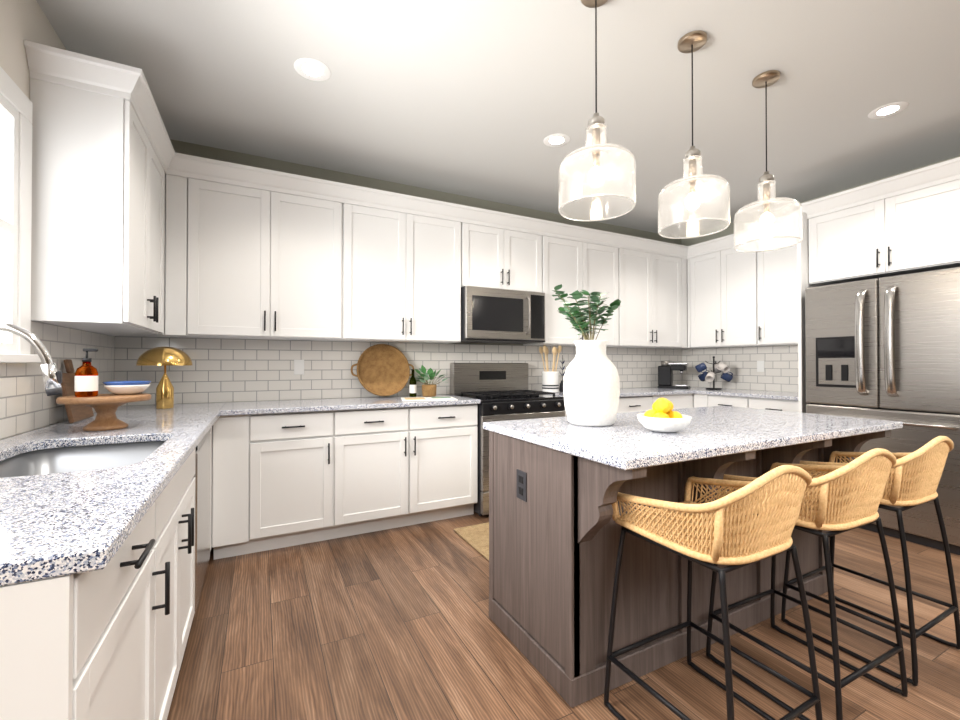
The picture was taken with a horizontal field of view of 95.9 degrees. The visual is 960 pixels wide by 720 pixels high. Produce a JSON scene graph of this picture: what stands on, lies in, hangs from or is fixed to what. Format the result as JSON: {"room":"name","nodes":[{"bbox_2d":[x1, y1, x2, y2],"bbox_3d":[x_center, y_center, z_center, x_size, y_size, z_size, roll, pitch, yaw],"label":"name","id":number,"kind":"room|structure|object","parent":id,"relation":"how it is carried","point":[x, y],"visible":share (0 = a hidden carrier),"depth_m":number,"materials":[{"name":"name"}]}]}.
{"room":"kitchen","nodes":[
{"label":"kitchen","id":0,"kind":"room"},
{"bbox_2d":[0,0,95,439],"bbox_3d":[-0.841,-0.180,-0.396,0.150,2.750,7.200,0,-1,-27],"label":"wall","id":1,"kind":"structure","parent":0,"point":[21,21],"depth_m":1.74,"materials":[{"name":"paint"}]},
{"bbox_2d":[0,66,40,362],"bbox_3d":[-1.508,-0.528,1.139,0.050,1.070,1.475,0,-1,-27],"label":"window","id":2,"kind":"structure","parent":1,"relation":"in","point":[16,105],"depth_m":1.67,"materials":[{"name":"white"}]},
{"bbox_2d":[0,321,114,438],"bbox_3d":[-1.768,0.062,1.599,0.008,0.456,2.779,0,-1,-27],"label":"tile","id":3,"kind":"structure","parent":1,"relation":"attached to","point":[27,403],"depth_m":1.91,"materials":[{"name":"white tile"}]},
{"bbox_2d":[27,60,167,335],"bbox_3d":[-1.917,-0.687,2.250,0.328,1.052,0.853,0,-1,-27],"label":"upper cabinet","id":4,"kind":"object","parent":1,"relation":"attached to","point":[140,228],"depth_m":1.90,"materials":[{"name":"white wood"}]},
{"bbox_2d":[123,139,680,405],"bbox_3d":[0.006,-0.142,4.161,6.100,2.750,0.150,0,-1,-27],"label":"wall","id":5,"kind":"structure","parent":0,"point":[192,149],"depth_m":3.69,"materials":[{"name":"paint"}]},
{"bbox_2d":[127,164,199,337],"bbox_3d":[-2.107,-0.683,2.817,0.504,1.052,0.328,0,-1,-27],"label":"upper cabinet","id":6,"kind":"object","parent":5,"relation":"attached to","point":[183,183],"depth_m":2.75,"materials":[{"name":"white wood"}]},
{"bbox_2d":[200,168,355,341],"bbox_3d":[-1.485,-0.680,3.134,1.026,1.052,0.328,0,-1,-27],"label":"upper cabinet","id":7,"kind":"object","parent":5,"relation":"attached to","point":[278,261],"depth_m":2.99,"materials":[{"name":"white wood"}]},
{"bbox_2d":[294,360,303,374],"bbox_3d":[-1.396,0.056,3.343,0.072,0.115,0.006,0,-1,-27],"label":"electrical outlet plate","id":8,"kind":"object","parent":5,"relation":"attached to","point":[298,367],"depth_m":3.34,"materials":[{"name":"white plastic"}]},
{"bbox_2d":[114,336,681,405],"bbox_3d":[0.043,0.083,4.087,5.496,0.456,0.008,0,-1,-27],"label":"tile","id":9,"kind":"structure","parent":5,"relation":"attached to","point":[228,370],"depth_m":3.36,"materials":[{"name":"white tile"}]},
{"bbox_2d":[352,196,471,343],"bbox_3d":[-0.657,-0.676,3.556,1.096,1.052,0.328,0,-1,-27],"label":"upper cabinet","id":10,"kind":"object","parent":5,"relation":"attached to","point":[413,265],"depth_m":3.43,"materials":[{"name":"white wood"}]},
{"bbox_2d":[472,216,535,291],"bbox_3d":[0.139,-0.907,3.964,0.820,0.585,0.328,0,-1,-27],"label":"upper cabinet","id":11,"kind":"object","parent":5,"relation":"attached to","point":[503,253],"depth_m":3.81,"materials":[{"name":"white wood"}]},
{"bbox_2d":[461,286,544,343],"bbox_3d":[0.164,-0.387,3.898,0.794,0.450,0.441,0,-1,-27],"label":"microwave","id":12,"kind":"object","parent":11,"relation":"attached to","point":[498,315],"visible":1,"depth_m":3.73,"materials":[{"name":"grey metal"}]},
{"bbox_2d":[523,228,627,347],"bbox_3d":[0.933,-0.670,4.350,1.081,1.052,0.358,0,-1,-27],"label":"upper cabinet","id":13,"kind":"object","parent":5,"relation":"attached to","point":[576,261],"depth_m":4.20,"materials":[{"name":"white wood"}]},
{"bbox_2d":[628,244,683,347],"bbox_3d":[1.788,-0.666,4.786,1.100,1.052,0.358,0,-1,-27],"label":"upper cabinet","id":14,"kind":"object","parent":5,"relation":"attached to","point":[655,275],"depth_m":4.67,"materials":[{"name":"white wood"}]},
{"bbox_2d":[36,0,959,232],"bbox_3d":[1.676,-1.595,0.899,6.100,0.100,7.800,0,-1,-27],"label":"ceiling","id":15,"kind":"structure","parent":0,"point":[480,99],"depth_m":2.41,"materials":[{"name":"paint"}]},
{"bbox_2d":[294,58,330,80],"bbox_3d":[-0.884,-1.531,2.287,0.183,0.003,0.183,0,-1,-36],"label":"recessed light","id":16,"kind":"object","parent":15,"relation":"in","point":[312,69],"depth_m":2.28,"materials":[{"name":"white"}]},
{"bbox_2d":[543,133,569,146],"bbox_3d":[0.532,-1.525,3.009,0.183,0.003,0.183,0,-1,-33],"label":"recessed light","id":17,"kind":"object","parent":15,"relation":"in","point":[559,139],"depth_m":3.01,"materials":[{"name":"white plastic"}]},
{"bbox_2d":[558,0,635,220],"bbox_3d":[0.483,-1.080,1.802,0.310,0.910,0.310,0,-1,-27],"label":"pendant light","id":18,"kind":"object","parent":15,"relation":"hanging from","point":[597,177],"visible":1,"depth_m":1.70,"materials":[{"name":"clear glass"}]},
{"bbox_2d":[658,30,729,238],"bbox_3d":[1.018,-1.078,2.075,0.310,0.910,0.310,0,-1,-27],"label":"pendant light","id":19,"kind":"object","parent":15,"relation":"hanging from","point":[694,202],"visible":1,"depth_m":2.00,"materials":[{"name":"clear glass"}]},
{"bbox_2d":[734,70,802,251],"bbox_3d":[1.552,-1.075,2.347,0.310,0.910,0.310,0,-1,-27],"label":"pendant light","id":20,"kind":"object","parent":15,"relation":"hanging from","point":[768,220],"visible":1,"depth_m":2.28,"materials":[{"name":"clear glass"}]},
{"bbox_2d":[868,101,908,118],"bbox_3d":[2.498,-1.527,2.653,0.183,0.003,0.183,0,-1,-33],"label":"recessed light","id":21,"kind":"object","parent":15,"relation":"in","point":[893,108],"depth_m":2.65,"materials":[{"name":"white"}]},
{"bbox_2d":[167,511,959,719],"bbox_3d":[1.676,1.255,0.875,6.100,0.100,7.800,0,-1,-27],"label":"floor","id":22,"kind":"structure","parent":0,"point":[398,623],"depth_m":1.82,"materials":[{"name":"brown wood"}]},
{"bbox_2d":[0,485,167,719],"bbox_3d":[-1.019,0.762,0.785,0.608,0.886,0.651,0,-1,-27],"label":"base cabinet","id":23,"kind":"object","parent":22,"relation":"on","point":[108,640],"depth_m":0.74,"materials":[{"name":"white wood"}]},
{"bbox_2d":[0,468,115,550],"bbox_3d":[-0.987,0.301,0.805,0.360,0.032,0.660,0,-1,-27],"label":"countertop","id":24,"kind":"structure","parent":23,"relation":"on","point":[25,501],"depth_m":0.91,"materials":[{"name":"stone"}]},
{"bbox_2d":[0,441,195,549],"bbox_3d":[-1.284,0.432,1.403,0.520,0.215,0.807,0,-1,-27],"label":"base cabinet","id":25,"kind":"object","parent":22,"relation":"on","point":[181,489],"depth_m":1.61,"materials":[{"name":"white"}]},
{"bbox_2d":[168,421,215,577],"bbox_3d":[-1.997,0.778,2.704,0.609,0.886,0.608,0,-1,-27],"label":"base cabinet","id":26,"kind":"object","parent":22,"relation":"on","point":[181,559],"depth_m":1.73,"materials":[{"name":"white wood"}]},
{"bbox_2d":[117,403,207,410],"bbox_3d":[-1.952,0.316,2.697,0.420,0.032,0.648,0,-1,-27],"label":"countertop","id":27,"kind":"structure","parent":26,"relation":"on","point":[177,407],"depth_m":2.74,"materials":[{"name":"stone"}]},
{"bbox_2d":[194,428,210,610],"bbox_3d":[-1.646,0.772,2.020,0.613,0.886,0.600,0,-1,-27],"label":"dishwasher","id":28,"kind":"object","parent":22,"relation":"on","point":[202,475],"visible":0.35,"depth_m":2.07,"materials":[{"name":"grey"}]},
{"bbox_2d":[216,414,263,558],"bbox_3d":[-1.613,0.779,2.900,0.255,0.886,0.608,0,-1,-27],"label":"base cabinet","id":29,"kind":"object","parent":22,"relation":"on","point":[239,438],"depth_m":2.65,"materials":[{"name":"white wood"}]},
{"bbox_2d":[0,402,227,585],"bbox_3d":[-1.478,0.308,1.744,0.638,0.032,2.778,0,-1,-27],"label":"countertop","id":30,"kind":"structure","parent":29,"relation":"on","point":[53,525],"depth_m":0.93,"materials":[{"name":"stone"}]},
{"bbox_2d":[0,323,61,395],"bbox_3d":[-1.415,0.088,1.291,0.263,0.397,0.091,0,-1,-27],"label":"faucet","id":31,"kind":"object","parent":30,"relation":"on","point":[52,378],"visible":1,"depth_m":1.31,"materials":[{"name":"silver metal"}]},
{"bbox_2d":[61,359,93,422],"bbox_3d":[-1.967,0.145,2.103,0.073,0.296,0.280,0,-1,-27],"label":"cutting board","id":32,"kind":"object","parent":30,"relation":"on","point":[76,413],"visible":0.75,"depth_m":2.05,"materials":[{"name":"brown wood"}]},
{"bbox_2d":[56,393,150,430],"bbox_3d":[-1.592,0.222,1.845,0.306,0.140,0.306,0,-1,-27],"label":"cake stand","id":33,"kind":"object","parent":30,"relation":"on","point":[105,406],"visible":0.94,"depth_m":1.80,"materials":[{"name":"brown wood"}]},
{"bbox_2d":[74,349,97,396],"bbox_3d":[-1.625,0.051,1.790,0.073,0.197,0.073,0,-1,-27],"label":"soap bottle","id":34,"kind":"object","parent":33,"relation":"on","point":[86,378],"visible":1,"depth_m":1.77,"materials":[{"name":"orange glass"}]},
{"bbox_2d":[103,381,150,394],"bbox_3d":[-1.557,0.123,1.914,0.168,0.056,0.168,0,-1,-27],"label":"stacked bowls","id":35,"kind":"object","parent":33,"relation":"on","point":[125,387],"visible":1,"depth_m":1.86,"materials":[{"name":"white ceramic"}]},
{"bbox_2d":[136,346,192,408],"bbox_3d":[-1.954,0.107,2.688,0.284,0.383,0.284,0,-1,-27],"label":"brass lamp","id":36,"kind":"object","parent":30,"relation":"on","point":[164,356],"visible":1,"depth_m":2.64,"materials":[{"name":"gold metal"}]},
{"bbox_2d":[264,410,347,550],"bbox_3d":[-1.304,0.780,3.058,0.562,0.886,0.608,0,-1,-27],"label":"base cabinet","id":37,"kind":"object","parent":22,"relation":"on","point":[306,453],"depth_m":2.82,"materials":[{"name":"white wood"}]},
{"bbox_2d":[348,404,477,535],"bbox_3d":[-0.661,0.783,3.386,1.146,0.886,0.608,0,-1,-27],"label":"base cabinet","id":38,"kind":"object","parent":22,"relation":"on","point":[407,466],"depth_m":3.14,"materials":[{"name":"white wood"}]},
{"bbox_2d":[224,394,480,415],"bbox_3d":[-0.896,0.321,3.236,1.710,0.032,0.648,0,-1,-27],"label":"countertop","id":39,"kind":"structure","parent":38,"relation":"on","point":[334,404],"depth_m":3.02,"materials":[{"name":"stone"}]},
{"bbox_2d":[351,344,413,395],"bbox_3d":[-0.793,0.081,3.559,0.527,0.429,0.144,0,-1,-27],"label":"woven tray","id":40,"kind":"object","parent":39,"relation":"on","point":[383,370],"visible":0.98,"depth_m":3.57,"materials":[{"name":"brown wicker"}]},
{"bbox_2d":[409,369,416,396],"bbox_3d":[-0.564,0.193,3.637,0.061,0.228,0.061,0,-1,-27],"label":"oil bottle","id":41,"kind":"object","parent":39,"relation":"on","point":[412,387],"visible":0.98,"depth_m":3.61,"materials":[{"name":"green glass"}]},
{"bbox_2d":[401,397,457,400],"bbox_3d":[-0.396,0.300,3.340,0.410,0.009,0.280,0,0,-13],"label":"magazine","id":42,"kind":"object","parent":39,"relation":"on","point":[428,398],"visible":0.96,"depth_m":3.29,"materials":[{"name":"white paper"}]},
{"bbox_2d":[415,365,447,396],"bbox_3d":[-0.412,0.173,3.647,0.326,0.268,0.389,0,-1,-27],"label":"potted plant","id":43,"kind":"object","parent":39,"relation":"on","point":[429,390],"visible":0.98,"depth_m":3.57,"materials":[{"name":"green plant"}]},
{"bbox_2d":[453,522,488,560],"bbox_3d":[0.574,1.214,3.092,1.356,0.017,0.702,0,-1,-27],"label":"jute rug","id":44,"kind":"object","parent":22,"relation":"on","point":[476,537],"visible":0.21,"depth_m":2.97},
{"bbox_2d":[450,363,564,515],"bbox_3d":[0.240,0.627,3.774,0.796,1.205,0.713,0,-1,-27],"label":"range","id":45,"kind":"object","parent":22,"relation":"on","point":[501,391],"visible":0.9,"depth_m":3.63,"materials":[{"name":"grey metal"}]},
{"bbox_2d":[562,395,655,416],"bbox_3d":[1.064,0.790,4.265,1.106,0.886,0.608,0,-1,-27],"label":"base cabinet","id":46,"kind":"object","parent":22,"relation":"on","point":[635,403],"depth_m":4.14,"materials":[{"name":"white wood"}]},
{"bbox_2d":[547,387,695,396],"bbox_3d":[1.606,0.332,4.517,2.300,0.032,0.638,0,-1,-27],"label":"countertop","id":47,"kind":"structure","parent":46,"relation":"on","point":[648,391],"depth_m":4.33,"materials":[{"name":"stone"}]},
{"bbox_2d":[539,345,561,392],"bbox_3d":[0.680,0.084,4.182,0.215,0.454,0.193,0,-1,-27],"label":"utensil crock","id":48,"kind":"object","parent":47,"relation":"on","point":[550,381],"visible":0.98,"depth_m":4.12,"materials":[{"name":"white ceramic"}]},
{"bbox_2d":[658,361,690,388],"bbox_3d":[2.186,0.162,4.882,0.320,0.310,0.140,0,-1,35],"label":"coffee maker","id":49,"kind":"object","parent":47,"relation":"on","point":[665,373],"visible":1,"depth_m":4.87,"materials":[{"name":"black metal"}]},
{"bbox_2d":[695,356,732,389],"bbox_3d":[2.514,0.137,4.657,0.356,0.357,0.365,0,-1,-27],"label":"mug tree","id":50,"kind":"object","parent":47,"relation":"on","point":[718,367],"visible":1,"depth_m":4.61,"materials":[{"name":"blue ceramic"}]},
{"bbox_2d":[656,394,695,408],"bbox_3d":[1.793,0.794,4.637,0.655,0.886,0.608,0,-1,-27],"label":"base cabinet","id":51,"kind":"object","parent":22,"relation":"on","point":[679,401],"depth_m":4.44,"materials":[{"name":"white wood"}]},
{"bbox_2d":[489,430,890,707],"bbox_3d":[1.015,0.772,2.064,1.753,0.887,0.860,0,-1,-27],"label":"kitchen island","id":52,"kind":"object","parent":22,"relation":"on","point":[557,485],"depth_m":1.70,"materials":[{"name":"brown wood"}]},
{"bbox_2d":[483,406,902,473],"bbox_3d":[1.018,0.311,2.063,1.800,0.032,0.900,0,-1,-27],"label":"island countertop","id":53,"kind":"structure","parent":52,"relation":"on","point":[713,431],"depth_m":1.74,"materials":[{"name":"white stone"}]},
{"bbox_2d":[551,284,620,426],"bbox_3d":[0.479,-0.021,2.006,0.326,0.629,0.335,0,-1,-27],"label":"vase","id":54,"kind":"object","parent":53,"relation":"on","point":[591,387],"visible":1,"depth_m":1.91,"materials":[{"name":"white ceramic"}]},
{"bbox_2d":[637,413,691,432],"bbox_3d":[0.754,0.259,1.778,0.208,0.064,0.208,0,-1,-27],"label":"lemon bowl","id":55,"kind":"object","parent":53,"relation":"on","point":[667,425],"visible":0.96,"depth_m":1.70,"materials":[{"name":"white ceramic"}]},
{"bbox_2d":[644,398,682,417],"bbox_3d":[0.746,0.214,1.786,0.149,0.119,0.138,0,-1,-27],"label":"lemons","id":56,"kind":"object","parent":55,"relation":"in","point":[662,407],"visible":0.77,"depth_m":1.75,"materials":[{"name":"yellow food"}]},
{"bbox_2d":[696,394,703,406],"bbox_3d":[2.357,0.796,4.924,0.609,0.886,0.608,0,-1,-27],"label":"base cabinet","id":57,"kind":"object","parent":22,"relation":"on","point":[699,397],"depth_m":4.45,"materials":[{"name":"white wood"}]},
{"bbox_2d":[604,465,822,719],"bbox_3d":[0.745,0.753,1.414,0.477,0.914,0.488,0,-1,-27],"label":"stool","id":58,"kind":"object","parent":22,"relation":"on","point":[721,530],"visible":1,"depth_m":1.27,"materials":[{"name":"beige wicker"}]},
{"bbox_2d":[704,394,739,406],"bbox_3d":[2.676,0.791,4.298,0.608,0.886,0.476,0,-1,-27],"label":"base cabinet","id":59,"kind":"object","parent":22,"relation":"on","point":[709,400],"depth_m":4.25,"materials":[{"name":"white wood"}]},
{"bbox_2d":[696,387,797,400],"bbox_3d":[2.723,0.329,4.155,0.638,0.032,1.002,0,-1,-27],"label":"countertop","id":60,"kind":"structure","parent":59,"relation":"on","point":[779,395],"depth_m":4.13,"materials":[{"name":"stone"}]},
{"bbox_2d":[740,397,797,411],"bbox_3d":[2.849,0.788,3.959,0.608,0.886,0.547,0,-1,-27],"label":"base cabinet","id":61,"kind":"object","parent":22,"relation":"on","point":[747,402],"depth_m":3.84,"materials":[{"name":"white wood"}]},
{"bbox_2d":[706,448,907,719],"bbox_3d":[1.230,0.755,1.657,0.477,0.914,0.488,0,-1,-27],"label":"stool","id":62,"kind":"object","parent":22,"relation":"on","point":[854,503],"visible":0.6,"depth_m":1.48,"materials":[{"name":"beige wicker"}]},
{"bbox_2d":[781,436,959,685],"bbox_3d":[1.709,0.757,1.907,0.477,0.914,0.488,0,-1,-27],"label":"stool","id":63,"kind":"object","parent":22,"relation":"on","point":[916,484],"visible":0.62,"depth_m":1.72,"materials":[{"name":"black metal"}]},
{"bbox_2d":[805,267,959,554],"bbox_3d":[3.091,0.319,3.190,0.824,1.812,0.915,0,-1,-27],"label":"refrigerator","id":64,"kind":"object","parent":22,"relation":"on","point":[885,348],"visible":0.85,"depth_m":2.93,"materials":[{"name":"grey metal"}]},
{"bbox_2d":[681,155,959,391],"bbox_3d":[4.192,-0.159,2.170,0.150,2.750,7.200,0,-1,-27],"label":"wall","id":65,"kind":"structure","parent":0,"point":[729,230],"depth_m":4.83,"materials":[{"name":"paint"}]},
{"bbox_2d":[696,240,747,347],"bbox_3d":[2.683,-0.668,4.605,0.328,1.052,0.834,0,-1,-27],"label":"upper cabinet","id":66,"kind":"object","parent":65,"relation":"attached to","point":[721,271],"depth_m":4.54,"materials":[{"name":"white wood"}]},
{"bbox_2d":[682,345,797,391],"bbox_3d":[2.865,0.087,4.594,0.008,0.456,1.649,0,-1,-27],"label":"tile","id":67,"kind":"structure","parent":65,"relation":"attached to","point":[780,373],"depth_m":4.60,"materials":[{"name":"white tile"}]},
{"bbox_2d":[757,361,763,371],"bbox_3d":[2.909,0.065,4.488,0.007,0.115,0.072,0,-1,-27],"label":"electrical outlet plate","id":68,"kind":"object","parent":65,"relation":"attached to","point":[760,364],"depth_m":4.49,"materials":[{"name":"white plastic"}]},
{"bbox_2d":[748,224,805,347],"bbox_3d":[2.955,-0.672,4.071,0.328,1.052,0.628,0,-1,-27],"label":"upper cabinet","id":69,"kind":"object","parent":65,"relation":"attached to","point":[776,290],"depth_m":4.06,"materials":[{"name":"white wood"}]},
{"bbox_2d":[804,168,959,287],"bbox_3d":[3.196,-0.915,3.259,0.638,0.580,0.983,0,-1,-27],"label":"upper cabinet","id":70,"kind":"object","parent":65,"relation":"attached to","point":[903,229],"depth_m":3.11,"materials":[{"name":"white wood"}]}
]}

